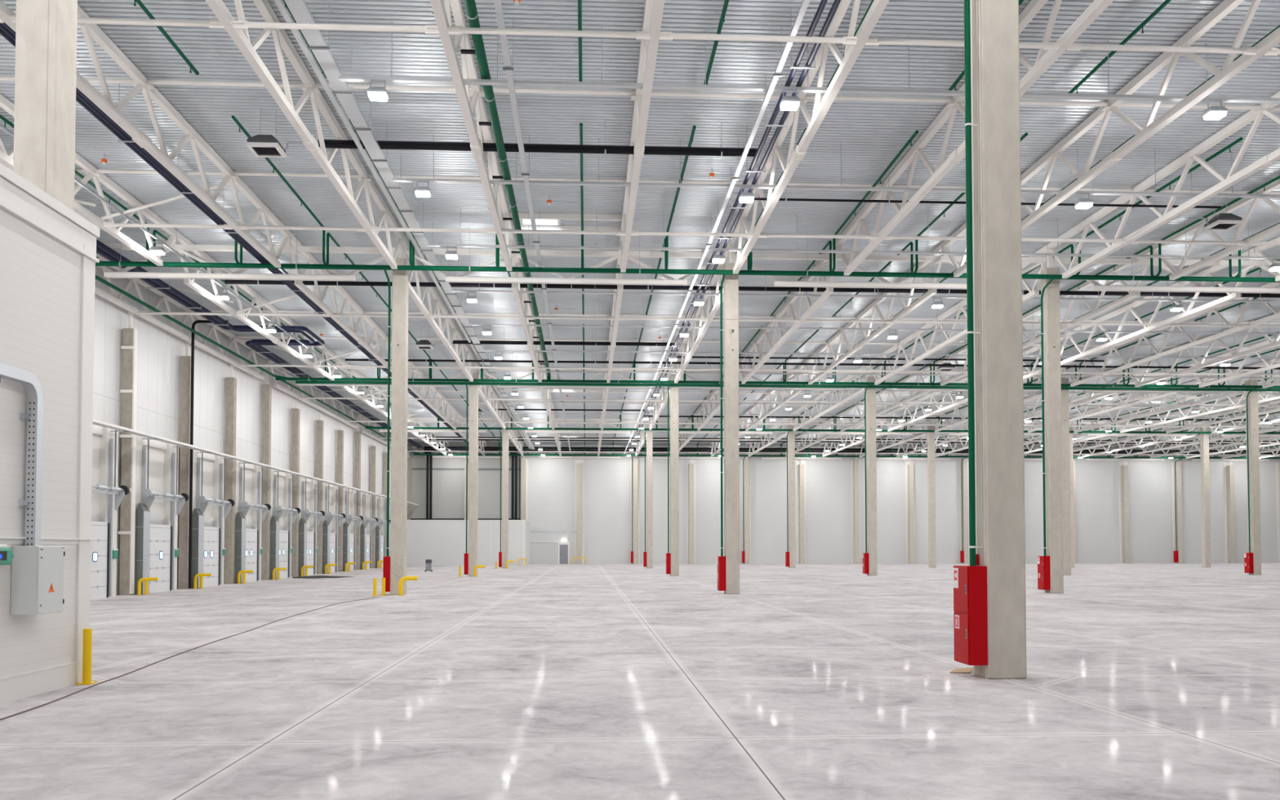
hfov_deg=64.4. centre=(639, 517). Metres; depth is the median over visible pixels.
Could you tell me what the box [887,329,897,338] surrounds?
lamp
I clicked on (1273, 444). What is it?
roof truss
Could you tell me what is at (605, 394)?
roof truss
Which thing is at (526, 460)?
trim
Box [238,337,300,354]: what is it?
brace
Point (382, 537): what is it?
door
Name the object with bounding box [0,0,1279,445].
ceiling
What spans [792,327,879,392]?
branch
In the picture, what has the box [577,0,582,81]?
branch
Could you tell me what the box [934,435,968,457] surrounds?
roof truss
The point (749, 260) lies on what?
branch
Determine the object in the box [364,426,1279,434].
sprinkler
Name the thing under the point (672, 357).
lamp
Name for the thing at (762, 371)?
truss
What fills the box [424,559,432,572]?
machine
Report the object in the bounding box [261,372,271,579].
wall column
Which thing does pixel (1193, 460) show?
truss
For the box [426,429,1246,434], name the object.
roof purlin
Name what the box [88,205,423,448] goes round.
dark insulated mains
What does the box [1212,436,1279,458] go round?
roof truss
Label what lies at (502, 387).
cable tray
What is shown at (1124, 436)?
branch
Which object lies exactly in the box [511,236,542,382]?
roof truss
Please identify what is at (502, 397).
branch
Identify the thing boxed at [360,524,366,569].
door track
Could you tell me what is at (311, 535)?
door
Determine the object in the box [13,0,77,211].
concrete column
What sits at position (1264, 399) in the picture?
roof truss
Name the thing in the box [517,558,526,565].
hoop
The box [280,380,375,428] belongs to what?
pipe
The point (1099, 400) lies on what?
branch
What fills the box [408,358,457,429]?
roof truss
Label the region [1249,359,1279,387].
roof truss
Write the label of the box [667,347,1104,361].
pipe
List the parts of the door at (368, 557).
guide rod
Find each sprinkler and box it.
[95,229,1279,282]
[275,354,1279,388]
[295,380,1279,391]
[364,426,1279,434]
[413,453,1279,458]
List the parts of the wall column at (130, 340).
steel post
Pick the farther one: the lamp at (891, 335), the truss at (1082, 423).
the truss at (1082, 423)
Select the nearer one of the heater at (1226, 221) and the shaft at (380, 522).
the heater at (1226, 221)
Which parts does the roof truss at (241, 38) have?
splice plate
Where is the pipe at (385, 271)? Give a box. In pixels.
[383,270,391,556]
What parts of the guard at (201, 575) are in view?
leg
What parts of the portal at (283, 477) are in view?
panel, header trim, sill panel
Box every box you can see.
[0,543,13,566]
[10,546,65,615]
[112,549,118,558]
[174,548,178,556]
[222,547,225,555]
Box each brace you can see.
[74,199,96,206]
[101,182,230,220]
[141,280,234,303]
[238,286,329,312]
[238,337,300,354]
[314,342,383,364]
[358,405,387,413]
[363,381,417,397]
[407,404,445,417]
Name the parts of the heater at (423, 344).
frame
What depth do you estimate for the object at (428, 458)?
107.31 m
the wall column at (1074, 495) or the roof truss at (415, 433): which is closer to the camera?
the roof truss at (415, 433)
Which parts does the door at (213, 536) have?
guide rod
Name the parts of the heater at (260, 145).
frame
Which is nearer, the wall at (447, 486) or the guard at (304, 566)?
the guard at (304, 566)
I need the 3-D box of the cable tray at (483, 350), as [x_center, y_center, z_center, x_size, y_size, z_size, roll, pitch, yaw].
[14.789,-9.146,53.166,45.747,1.310,0.156,0,-2,-3]
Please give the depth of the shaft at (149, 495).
43.91 m
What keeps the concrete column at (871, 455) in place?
on the floor
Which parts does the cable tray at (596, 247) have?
hanger rod, hanger rod, hanger rod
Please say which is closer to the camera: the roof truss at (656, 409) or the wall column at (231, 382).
the wall column at (231, 382)
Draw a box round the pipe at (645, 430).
[644,430,646,551]
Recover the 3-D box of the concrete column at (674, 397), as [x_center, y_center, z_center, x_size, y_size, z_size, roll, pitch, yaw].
[2.069,-2.918,61.134,0.500,12.790,0.512,0,-2,-3]
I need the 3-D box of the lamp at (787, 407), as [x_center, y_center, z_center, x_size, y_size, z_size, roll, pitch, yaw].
[10.367,-7.751,70.923,0.400,0.410,0.320,0,-2,-3]
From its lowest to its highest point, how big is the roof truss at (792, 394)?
1.590 m
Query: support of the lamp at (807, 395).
hanging from the cable tray at (502, 387)
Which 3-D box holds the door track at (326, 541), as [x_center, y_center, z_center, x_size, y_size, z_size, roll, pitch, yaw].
[-22.289,2.063,72.252,0.343,3.780,0.670,0,-2,-3]
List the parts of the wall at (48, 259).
trim, ledge trim, corner trim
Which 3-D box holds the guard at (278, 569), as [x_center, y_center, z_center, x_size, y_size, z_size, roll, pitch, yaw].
[-21.215,3.278,59.813,0.760,0.710,0.140,0,-2,-13]
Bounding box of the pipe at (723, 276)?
[720,274,724,555]
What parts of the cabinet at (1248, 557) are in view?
door, door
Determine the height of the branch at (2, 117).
1.309 m
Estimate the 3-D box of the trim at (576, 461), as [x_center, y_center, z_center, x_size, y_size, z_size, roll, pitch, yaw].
[-6.483,-0.670,109.064,1.000,11.220,0.030,0,-2,-3]
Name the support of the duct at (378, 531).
on the floor
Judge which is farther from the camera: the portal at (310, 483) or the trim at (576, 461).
the trim at (576, 461)
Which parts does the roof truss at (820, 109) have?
splice plate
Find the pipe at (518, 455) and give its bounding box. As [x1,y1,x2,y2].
[518,455,519,519]
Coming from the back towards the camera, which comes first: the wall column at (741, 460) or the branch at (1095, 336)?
the wall column at (741, 460)
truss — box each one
[0,0,290,267]
[0,93,176,266]
[94,253,269,379]
[98,235,395,280]
[176,231,339,380]
[204,0,403,269]
[269,360,359,428]
[271,360,469,386]
[289,232,391,372]
[338,357,409,419]
[359,413,409,455]
[361,413,502,432]
[403,235,475,382]
[405,240,725,285]
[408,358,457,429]
[408,412,448,455]
[411,443,502,457]
[426,0,514,271]
[457,412,486,455]
[475,358,506,429]
[476,362,671,388]
[506,413,524,456]
[507,414,647,433]
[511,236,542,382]
[533,446,626,458]
[540,362,555,429]
[552,415,561,456]
[597,415,602,456]
[600,363,610,430]
[606,240,623,382]
[618,0,671,272]
[635,419,648,456]
[645,444,743,458]
[648,364,672,430]
[651,417,789,434]
[673,246,728,383]
[678,364,867,390]
[679,413,697,451]
[696,373,739,430]
[708,415,743,457]
[728,0,888,274]
[735,245,1045,288]
[738,241,836,383]
[742,361,804,431]
[745,413,790,457]
[750,444,846,459]
[782,415,836,457]
[790,361,869,431]
[793,417,928,435]
[804,243,942,384]
[818,416,883,457]
[835,0,1114,275]
[836,363,933,431]
[855,416,929,457]
[869,244,1048,385]
[875,367,1041,391]
[876,446,955,459]
[883,377,968,431]
[893,419,968,457]
[929,368,1061,431]
[933,420,1042,435]
[934,248,1150,385]
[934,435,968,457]
[942,0,1279,276]
[964,423,1042,457]
[1022,248,1255,380]
[1023,364,1124,420]
[1023,364,1187,432]
[1023,417,1113,453]
[1023,446,1042,460]
[1035,416,1158,456]
[1048,91,1279,278]
[1053,250,1279,293]
[1062,282,1279,386]
[1065,368,1248,392]
[1069,365,1249,432]
[1070,417,1202,436]
[1072,416,1203,458]
[1081,446,1168,460]
[1106,418,1244,458]
[1113,378,1279,432]
[1126,313,1279,386]
[1142,422,1279,458]
[1151,178,1279,279]
[1158,391,1279,433]
[1178,427,1279,458]
[1187,337,1279,387]
[1188,448,1279,461]
[1203,400,1279,433]
[1208,422,1279,436]
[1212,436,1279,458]
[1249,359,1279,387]
[1253,375,1279,393]
[1254,235,1279,281]
[1258,411,1279,433]
[1259,444,1279,458]
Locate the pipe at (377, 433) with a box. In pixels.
[368,428,421,454]
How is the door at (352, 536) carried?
attached to the portal at (351, 492)
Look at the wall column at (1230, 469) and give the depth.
112.35 m
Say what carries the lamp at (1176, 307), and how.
hanging from the cable tray at (451, 291)
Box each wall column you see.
[118,315,137,595]
[177,344,191,588]
[223,366,236,583]
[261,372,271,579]
[291,400,299,576]
[315,412,324,573]
[336,422,343,571]
[354,422,360,569]
[369,439,376,568]
[383,446,386,556]
[407,451,410,519]
[464,462,468,519]
[520,452,525,519]
[577,457,582,564]
[633,452,638,564]
[688,458,693,564]
[743,453,749,564]
[799,459,804,563]
[853,453,859,563]
[907,459,914,563]
[961,453,968,563]
[1073,460,1076,563]
[1121,460,1129,563]
[1174,454,1182,563]
[1226,461,1235,563]
[1279,461,1279,489]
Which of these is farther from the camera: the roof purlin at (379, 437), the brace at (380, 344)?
the roof purlin at (379, 437)
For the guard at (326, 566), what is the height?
0.710 m
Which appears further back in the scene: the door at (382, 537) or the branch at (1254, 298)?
the door at (382, 537)
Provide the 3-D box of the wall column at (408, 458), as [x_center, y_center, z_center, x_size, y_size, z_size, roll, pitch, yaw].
[-24.537,-0.977,107.720,0.420,12.330,0.420,0,-2,-3]
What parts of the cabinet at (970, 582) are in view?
door, door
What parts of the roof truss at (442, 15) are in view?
splice plate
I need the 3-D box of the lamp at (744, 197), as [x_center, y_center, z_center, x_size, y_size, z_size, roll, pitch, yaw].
[2.973,-9.025,28.351,0.400,0.410,0.320,0,-2,-3]
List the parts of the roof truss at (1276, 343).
splice plate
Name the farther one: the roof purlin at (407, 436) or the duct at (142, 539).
the roof purlin at (407, 436)
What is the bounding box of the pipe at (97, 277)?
[95,275,289,379]
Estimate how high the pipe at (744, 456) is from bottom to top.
10.148 m
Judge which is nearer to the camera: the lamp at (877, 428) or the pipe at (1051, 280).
the pipe at (1051, 280)
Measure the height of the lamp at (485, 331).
0.410 m
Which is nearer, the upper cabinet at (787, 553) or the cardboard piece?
the cardboard piece
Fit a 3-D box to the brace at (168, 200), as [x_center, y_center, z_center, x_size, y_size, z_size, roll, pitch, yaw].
[-14.341,-9.603,30.805,3.824,1.230,0.083,0,-2,-3]
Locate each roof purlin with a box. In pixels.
[0,14,1279,56]
[0,75,1279,111]
[8,167,1279,194]
[92,222,1279,245]
[128,311,1279,327]
[191,309,1279,324]
[224,265,1279,297]
[230,364,1279,375]
[235,335,1279,348]
[300,397,1279,405]
[330,388,1275,397]
[344,420,1279,427]
[350,400,1277,408]
[378,437,1279,443]
[407,435,1275,440]
[407,450,1279,455]
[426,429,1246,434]
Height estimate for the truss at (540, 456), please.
1.500 m
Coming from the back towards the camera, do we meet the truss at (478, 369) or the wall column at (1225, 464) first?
the wall column at (1225, 464)
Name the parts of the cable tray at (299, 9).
hanger rod, hanger rod, hanger rod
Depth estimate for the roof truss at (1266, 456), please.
109.18 m
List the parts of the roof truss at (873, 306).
splice plate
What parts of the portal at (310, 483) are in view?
panel, header trim, sill panel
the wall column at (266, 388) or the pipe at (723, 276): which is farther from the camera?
the wall column at (266, 388)
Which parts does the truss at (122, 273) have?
bearing seat, bearing seat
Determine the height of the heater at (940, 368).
1.180 m
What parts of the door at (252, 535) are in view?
guide rod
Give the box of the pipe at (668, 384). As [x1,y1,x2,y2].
[667,383,670,553]
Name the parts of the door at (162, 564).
guide rod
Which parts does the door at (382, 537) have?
guide rod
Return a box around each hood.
[247,134,285,152]
[416,339,433,346]
[937,363,955,369]
[1204,213,1241,226]
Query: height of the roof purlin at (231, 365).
0.150 m
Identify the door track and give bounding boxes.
[191,507,204,588]
[235,511,245,583]
[270,515,279,579]
[298,518,306,576]
[322,520,329,573]
[342,522,349,571]
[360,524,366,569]
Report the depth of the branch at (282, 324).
58.92 m
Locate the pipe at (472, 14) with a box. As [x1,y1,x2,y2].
[460,0,551,379]
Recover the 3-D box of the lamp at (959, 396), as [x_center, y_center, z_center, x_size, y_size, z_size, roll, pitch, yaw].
[20.573,-7.921,65.438,0.400,0.410,0.320,0,-2,-3]
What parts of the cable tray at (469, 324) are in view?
hanger rod, hanger rod, hanger rod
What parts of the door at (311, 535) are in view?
guide rod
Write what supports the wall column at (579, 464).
on the floor
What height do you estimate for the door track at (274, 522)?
3.780 m
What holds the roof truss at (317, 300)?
attached to the ceiling
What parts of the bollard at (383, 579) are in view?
post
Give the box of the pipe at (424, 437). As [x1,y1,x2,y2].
[423,436,1279,444]
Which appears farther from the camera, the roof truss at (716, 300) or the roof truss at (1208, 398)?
the roof truss at (1208, 398)
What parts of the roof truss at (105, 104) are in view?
splice plate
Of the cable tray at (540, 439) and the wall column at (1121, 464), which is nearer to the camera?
the cable tray at (540, 439)
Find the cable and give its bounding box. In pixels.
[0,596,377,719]
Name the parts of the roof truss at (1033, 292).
splice plate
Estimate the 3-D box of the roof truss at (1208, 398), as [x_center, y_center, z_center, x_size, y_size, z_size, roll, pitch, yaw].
[37.380,-8.326,75.199,0.600,1.590,23.940,0,-2,-3]
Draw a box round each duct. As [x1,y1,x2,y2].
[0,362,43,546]
[133,502,150,594]
[375,525,381,568]
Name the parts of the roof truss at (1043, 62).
splice plate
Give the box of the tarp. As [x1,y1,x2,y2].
[292,575,354,577]
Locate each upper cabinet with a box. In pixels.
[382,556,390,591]
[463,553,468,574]
[498,551,502,567]
[631,551,633,562]
[643,551,646,566]
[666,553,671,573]
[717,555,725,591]
[742,551,745,562]
[785,551,789,566]
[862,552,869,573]
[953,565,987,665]
[960,551,964,562]
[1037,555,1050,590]
[1173,551,1178,562]
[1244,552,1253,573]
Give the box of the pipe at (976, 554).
[970,0,978,564]
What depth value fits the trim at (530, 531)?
108.82 m
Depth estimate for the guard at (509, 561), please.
83.53 m
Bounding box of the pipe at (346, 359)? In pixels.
[345,345,1279,369]
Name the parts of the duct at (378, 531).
casing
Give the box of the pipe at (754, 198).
[753,172,1221,208]
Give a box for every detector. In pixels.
[101,154,136,164]
[513,0,560,4]
[546,195,577,204]
[554,303,575,311]
[709,168,741,178]
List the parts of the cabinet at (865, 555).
door, door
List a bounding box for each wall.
[0,162,99,704]
[93,266,391,595]
[388,520,530,566]
[407,441,520,518]
[520,442,1279,564]
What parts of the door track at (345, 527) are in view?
casing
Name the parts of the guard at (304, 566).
leg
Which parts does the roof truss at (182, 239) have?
splice plate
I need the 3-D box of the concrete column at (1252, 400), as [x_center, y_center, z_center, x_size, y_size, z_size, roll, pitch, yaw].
[38.018,-2.879,63.041,0.500,12.790,0.512,0,-2,-3]
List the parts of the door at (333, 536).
guide rod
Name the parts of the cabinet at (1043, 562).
door, door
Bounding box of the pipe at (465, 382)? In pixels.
[465,382,467,553]
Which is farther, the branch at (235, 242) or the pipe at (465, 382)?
the pipe at (465, 382)
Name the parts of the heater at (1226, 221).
frame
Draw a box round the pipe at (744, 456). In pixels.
[742,456,745,551]
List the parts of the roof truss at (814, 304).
splice plate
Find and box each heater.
[246,108,302,158]
[415,325,442,349]
[478,400,484,414]
[936,360,955,370]
[1188,197,1242,231]
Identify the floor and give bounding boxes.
[0,563,1279,799]
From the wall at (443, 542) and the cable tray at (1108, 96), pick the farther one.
the wall at (443, 542)
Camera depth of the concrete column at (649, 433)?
84.83 m
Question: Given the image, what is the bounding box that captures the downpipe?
[188,320,227,588]
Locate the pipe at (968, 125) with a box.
[964,0,982,565]
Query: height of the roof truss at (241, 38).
1.618 m
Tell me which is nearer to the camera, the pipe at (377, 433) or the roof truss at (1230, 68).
the roof truss at (1230, 68)
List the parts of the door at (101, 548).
guide rod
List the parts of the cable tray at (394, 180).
hanger rod, hanger rod, hanger rod, hanger rod, hanger rod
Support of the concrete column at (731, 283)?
on the floor
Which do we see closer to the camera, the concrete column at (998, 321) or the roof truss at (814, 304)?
the concrete column at (998, 321)
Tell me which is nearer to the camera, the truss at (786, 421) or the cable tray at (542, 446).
the truss at (786, 421)
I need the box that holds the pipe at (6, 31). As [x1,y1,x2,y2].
[0,22,468,444]
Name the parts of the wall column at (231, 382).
steel post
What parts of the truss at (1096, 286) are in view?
bearing seat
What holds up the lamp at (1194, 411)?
hanging from the cable tray at (508, 401)
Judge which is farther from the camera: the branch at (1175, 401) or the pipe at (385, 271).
the branch at (1175, 401)
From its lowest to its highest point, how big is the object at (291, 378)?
1.589 m
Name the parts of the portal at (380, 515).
panel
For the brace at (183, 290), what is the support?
attached to the roof truss at (116, 300)
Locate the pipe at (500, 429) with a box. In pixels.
[499,429,501,551]
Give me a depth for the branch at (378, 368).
59.27 m
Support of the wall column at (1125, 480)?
on the floor
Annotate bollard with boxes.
[76,628,97,684]
[371,577,378,595]
[380,577,386,595]
[457,565,462,577]
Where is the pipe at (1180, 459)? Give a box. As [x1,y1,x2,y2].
[1174,458,1181,551]
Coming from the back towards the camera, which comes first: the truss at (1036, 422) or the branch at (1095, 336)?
the truss at (1036, 422)
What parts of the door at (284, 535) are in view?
guide rod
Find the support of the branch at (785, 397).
attached to the sprinkler at (413, 428)
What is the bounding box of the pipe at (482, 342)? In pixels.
[452,340,674,346]
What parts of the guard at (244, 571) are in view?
leg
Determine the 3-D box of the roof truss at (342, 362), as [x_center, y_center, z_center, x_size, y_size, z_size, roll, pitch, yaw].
[-18.542,-8.388,72.233,0.600,1.590,23.940,0,-2,-3]
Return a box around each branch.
[0,114,262,310]
[133,0,199,75]
[231,115,391,311]
[234,240,293,280]
[280,322,370,390]
[282,0,326,78]
[348,119,456,312]
[377,367,380,378]
[408,330,457,391]
[462,324,498,390]
[467,135,515,298]
[502,396,520,430]
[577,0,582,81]
[579,123,584,314]
[582,324,584,391]
[583,395,585,431]
[615,396,625,431]
[626,324,644,392]
[645,125,696,315]
[669,325,702,388]
[679,396,706,431]
[703,0,728,84]
[709,128,806,312]
[709,328,760,392]
[745,397,786,429]
[751,326,821,393]
[770,130,918,316]
[773,398,825,431]
[779,433,799,455]
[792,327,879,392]
[804,399,864,431]
[826,0,874,87]
[831,133,1027,317]
[834,330,933,393]
[875,343,967,393]
[875,399,945,430]
[893,134,1135,317]
[902,405,968,430]
[917,435,950,456]
[947,0,1024,90]
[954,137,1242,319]
[956,329,1110,395]
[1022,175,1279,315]
[1026,330,1166,383]
[1028,400,1139,430]
[1031,400,1101,420]
[1036,331,1222,395]
[1068,0,1171,93]
[1072,400,1176,431]
[1075,222,1279,319]
[1077,334,1273,395]
[1077,435,1128,455]
[1078,400,1215,433]
[1104,435,1157,457]
[1108,403,1243,433]
[1118,347,1279,395]
[1134,259,1279,320]
[1153,405,1271,431]
[1156,362,1279,395]
[1157,435,1216,457]
[1168,411,1279,434]
[1183,436,1240,456]
[1186,25,1279,96]
[1194,293,1270,321]
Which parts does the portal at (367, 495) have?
panel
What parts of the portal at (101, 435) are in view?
sill panel, panel, header trim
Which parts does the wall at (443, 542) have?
joint trim, corner trim, panel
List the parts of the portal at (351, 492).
panel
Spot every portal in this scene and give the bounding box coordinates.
[91,424,118,597]
[135,435,178,590]
[192,449,224,585]
[234,460,262,583]
[269,469,292,579]
[298,476,317,574]
[322,482,337,572]
[342,487,355,570]
[360,488,372,568]
[375,493,385,535]
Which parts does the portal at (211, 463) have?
panel, header trim, sill panel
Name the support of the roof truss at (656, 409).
attached to the ceiling
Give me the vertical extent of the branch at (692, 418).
1.309 m
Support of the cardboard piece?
on the floor
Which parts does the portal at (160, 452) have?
panel, header trim, sill panel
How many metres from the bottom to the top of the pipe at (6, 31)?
1.450 m
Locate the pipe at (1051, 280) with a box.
[1040,279,1053,555]
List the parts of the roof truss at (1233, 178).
splice plate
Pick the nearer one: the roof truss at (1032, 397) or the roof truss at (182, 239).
the roof truss at (182, 239)
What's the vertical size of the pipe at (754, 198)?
1.096 m
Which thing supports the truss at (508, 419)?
attached to the roof truss at (557, 435)
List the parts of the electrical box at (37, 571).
door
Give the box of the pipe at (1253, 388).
[1246,388,1255,552]
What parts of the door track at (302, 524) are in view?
casing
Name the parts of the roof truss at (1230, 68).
splice plate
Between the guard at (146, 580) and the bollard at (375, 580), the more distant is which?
the guard at (146, 580)
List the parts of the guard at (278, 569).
leg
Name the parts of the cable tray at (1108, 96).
hanger rod, hanger rod, hanger rod, hanger rod, hanger rod, hanger rod, hanger rod, hanger rod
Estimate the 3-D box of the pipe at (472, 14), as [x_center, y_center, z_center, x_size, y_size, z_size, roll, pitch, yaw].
[-4.314,-9.054,37.078,0.532,0.460,45.932,0,-2,-3]
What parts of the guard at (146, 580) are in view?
leg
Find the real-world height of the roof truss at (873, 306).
1.618 m
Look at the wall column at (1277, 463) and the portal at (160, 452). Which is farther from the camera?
the wall column at (1277, 463)
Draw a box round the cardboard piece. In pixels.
[950,666,973,672]
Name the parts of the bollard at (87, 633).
plate, post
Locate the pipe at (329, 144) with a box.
[317,114,756,156]
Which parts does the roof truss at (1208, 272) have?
splice plate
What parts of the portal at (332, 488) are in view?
header trim, panel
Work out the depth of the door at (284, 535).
62.79 m
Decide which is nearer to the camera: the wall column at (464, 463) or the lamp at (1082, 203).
the lamp at (1082, 203)
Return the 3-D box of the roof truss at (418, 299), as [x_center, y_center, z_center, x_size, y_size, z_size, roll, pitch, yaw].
[-9.282,-9.084,48.701,0.600,1.618,23.940,0,-2,-3]
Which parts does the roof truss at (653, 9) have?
splice plate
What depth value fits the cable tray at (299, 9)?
26.49 m
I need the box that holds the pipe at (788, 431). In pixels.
[786,431,789,551]
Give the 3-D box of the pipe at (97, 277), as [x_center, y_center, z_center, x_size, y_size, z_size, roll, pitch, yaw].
[-19.720,-8.732,39.223,0.887,0.250,39.866,0,-2,-3]
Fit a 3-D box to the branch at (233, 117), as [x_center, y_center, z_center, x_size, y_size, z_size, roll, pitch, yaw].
[-11.073,-9.411,36.964,0.081,1.309,21.500,0,-2,-3]
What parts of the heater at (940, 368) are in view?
frame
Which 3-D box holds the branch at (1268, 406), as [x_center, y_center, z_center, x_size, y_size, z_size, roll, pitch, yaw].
[49.087,-7.903,88.200,0.081,1.309,21.500,0,-2,-3]
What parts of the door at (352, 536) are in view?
guide rod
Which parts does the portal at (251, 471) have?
panel, header trim, sill panel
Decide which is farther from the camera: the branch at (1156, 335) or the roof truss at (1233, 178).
the branch at (1156, 335)
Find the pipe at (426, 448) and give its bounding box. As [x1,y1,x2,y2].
[423,446,1279,454]
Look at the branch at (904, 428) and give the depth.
84.82 m
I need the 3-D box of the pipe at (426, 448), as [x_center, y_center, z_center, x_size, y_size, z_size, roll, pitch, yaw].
[25.972,-7.217,109.355,97.436,0.474,0.242,0,-2,-3]
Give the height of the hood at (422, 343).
0.290 m
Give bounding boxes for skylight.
[509,212,622,231]
[549,388,603,392]
[560,434,598,436]
[1127,398,1179,403]
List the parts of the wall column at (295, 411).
steel post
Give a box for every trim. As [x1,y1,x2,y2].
[410,518,520,519]
[525,459,528,520]
[529,530,576,532]
[529,541,576,542]
[574,459,584,564]
[631,459,639,564]
[686,459,695,564]
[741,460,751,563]
[795,460,805,563]
[850,460,860,563]
[905,460,915,563]
[959,461,968,563]
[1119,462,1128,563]
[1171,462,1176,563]
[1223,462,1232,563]
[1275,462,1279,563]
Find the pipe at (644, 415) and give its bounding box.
[644,415,1272,421]
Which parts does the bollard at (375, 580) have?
post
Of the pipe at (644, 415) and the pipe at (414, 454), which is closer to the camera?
the pipe at (644, 415)
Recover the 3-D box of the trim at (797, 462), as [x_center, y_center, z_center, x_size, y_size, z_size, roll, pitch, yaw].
[17.483,-0.644,110.335,1.000,11.220,0.030,0,-2,-3]
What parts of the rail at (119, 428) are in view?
support arm, support arm, support arm, support arm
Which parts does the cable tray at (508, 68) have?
hanger rod, hanger rod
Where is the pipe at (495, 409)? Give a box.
[495,408,644,411]
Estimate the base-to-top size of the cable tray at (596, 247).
1.310 m
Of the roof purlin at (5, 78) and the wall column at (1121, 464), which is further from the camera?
the wall column at (1121, 464)
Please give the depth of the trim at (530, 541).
108.76 m
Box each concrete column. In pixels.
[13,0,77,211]
[388,238,408,595]
[468,362,478,576]
[502,414,508,568]
[646,417,653,568]
[670,364,679,576]
[723,244,739,594]
[787,417,795,568]
[865,365,877,575]
[927,418,936,568]
[969,0,1026,679]
[1040,248,1063,592]
[1060,367,1071,575]
[1069,422,1074,567]
[1200,420,1211,567]
[1244,368,1261,574]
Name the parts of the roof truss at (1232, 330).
splice plate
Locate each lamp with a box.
[149,241,165,255]
[216,288,229,299]
[265,322,276,332]
[302,349,312,357]
[333,369,341,377]
[356,386,364,393]
[367,79,388,101]
[376,400,383,407]
[414,180,431,197]
[444,245,457,259]
[466,291,477,302]
[482,324,491,334]
[493,351,502,359]
[503,371,511,378]
[511,387,518,395]
[517,401,524,408]
[647,402,653,408]
[653,389,660,395]
[660,373,667,380]
[668,352,676,360]
[679,327,688,337]
[693,294,704,305]
[711,249,724,263]
[738,186,754,203]
[756,424,761,430]
[779,88,799,111]
[785,404,791,409]
[804,390,810,397]
[826,373,834,382]
[853,354,862,363]
[875,425,881,431]
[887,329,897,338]
[924,404,931,410]
[931,297,943,308]
[955,391,963,398]
[1074,192,1093,208]
[1096,332,1107,341]
[1104,395,1112,399]
[1145,417,1152,422]
[1156,379,1165,384]
[1169,300,1183,311]
[1191,406,1199,413]
[1202,99,1227,119]
[1217,427,1223,432]
[1219,360,1231,366]
[1264,417,1271,423]
[1268,257,1279,271]
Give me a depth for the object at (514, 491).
107.78 m
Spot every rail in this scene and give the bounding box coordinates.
[0,123,452,452]
[93,418,418,505]
[412,467,520,470]
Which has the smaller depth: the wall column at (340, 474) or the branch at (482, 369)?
the branch at (482, 369)
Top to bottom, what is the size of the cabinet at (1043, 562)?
1.245 m
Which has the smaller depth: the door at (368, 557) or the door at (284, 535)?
the door at (284, 535)
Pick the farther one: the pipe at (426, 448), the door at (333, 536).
the pipe at (426, 448)
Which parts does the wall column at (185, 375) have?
steel post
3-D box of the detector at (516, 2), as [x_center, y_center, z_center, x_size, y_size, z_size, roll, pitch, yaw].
[-2.096,-10.621,20.746,0.972,0.290,0.145,0,-2,-3]
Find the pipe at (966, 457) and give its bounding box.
[961,457,966,551]
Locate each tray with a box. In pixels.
[273,0,530,448]
[284,0,534,449]
[338,22,1279,103]
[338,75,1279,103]
[392,134,1279,198]
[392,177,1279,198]
[426,208,1279,259]
[450,258,1279,302]
[468,297,1279,334]
[482,325,1279,359]
[493,0,570,450]
[493,349,1279,378]
[502,386,1279,394]
[508,400,1279,407]
[515,412,1279,418]
[520,422,1233,427]
[539,439,1192,443]
[542,445,1274,449]
[623,0,810,453]
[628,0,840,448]
[630,431,1222,435]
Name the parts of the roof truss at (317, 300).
splice plate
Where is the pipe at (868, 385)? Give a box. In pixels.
[864,385,869,552]
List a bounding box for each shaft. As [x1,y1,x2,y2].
[91,484,129,510]
[143,488,189,514]
[198,495,235,518]
[241,501,271,520]
[275,505,300,523]
[304,509,324,524]
[327,511,345,526]
[347,514,363,528]
[364,516,378,528]
[378,519,390,530]
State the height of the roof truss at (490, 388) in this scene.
1.590 m
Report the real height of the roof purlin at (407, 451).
0.102 m
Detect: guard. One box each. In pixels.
[137,577,158,595]
[193,573,211,588]
[237,569,253,583]
[272,567,286,579]
[301,565,313,576]
[324,564,336,573]
[345,562,355,571]
[362,560,372,569]
[377,560,383,568]
[398,576,417,595]
[474,564,484,576]
[506,560,514,568]
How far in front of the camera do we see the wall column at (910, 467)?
110.39 m
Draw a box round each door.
[89,430,116,599]
[142,439,177,592]
[196,453,225,586]
[239,463,262,582]
[273,471,293,578]
[302,478,318,575]
[324,483,339,573]
[345,488,357,570]
[362,489,373,568]
[377,493,386,567]
[558,542,569,564]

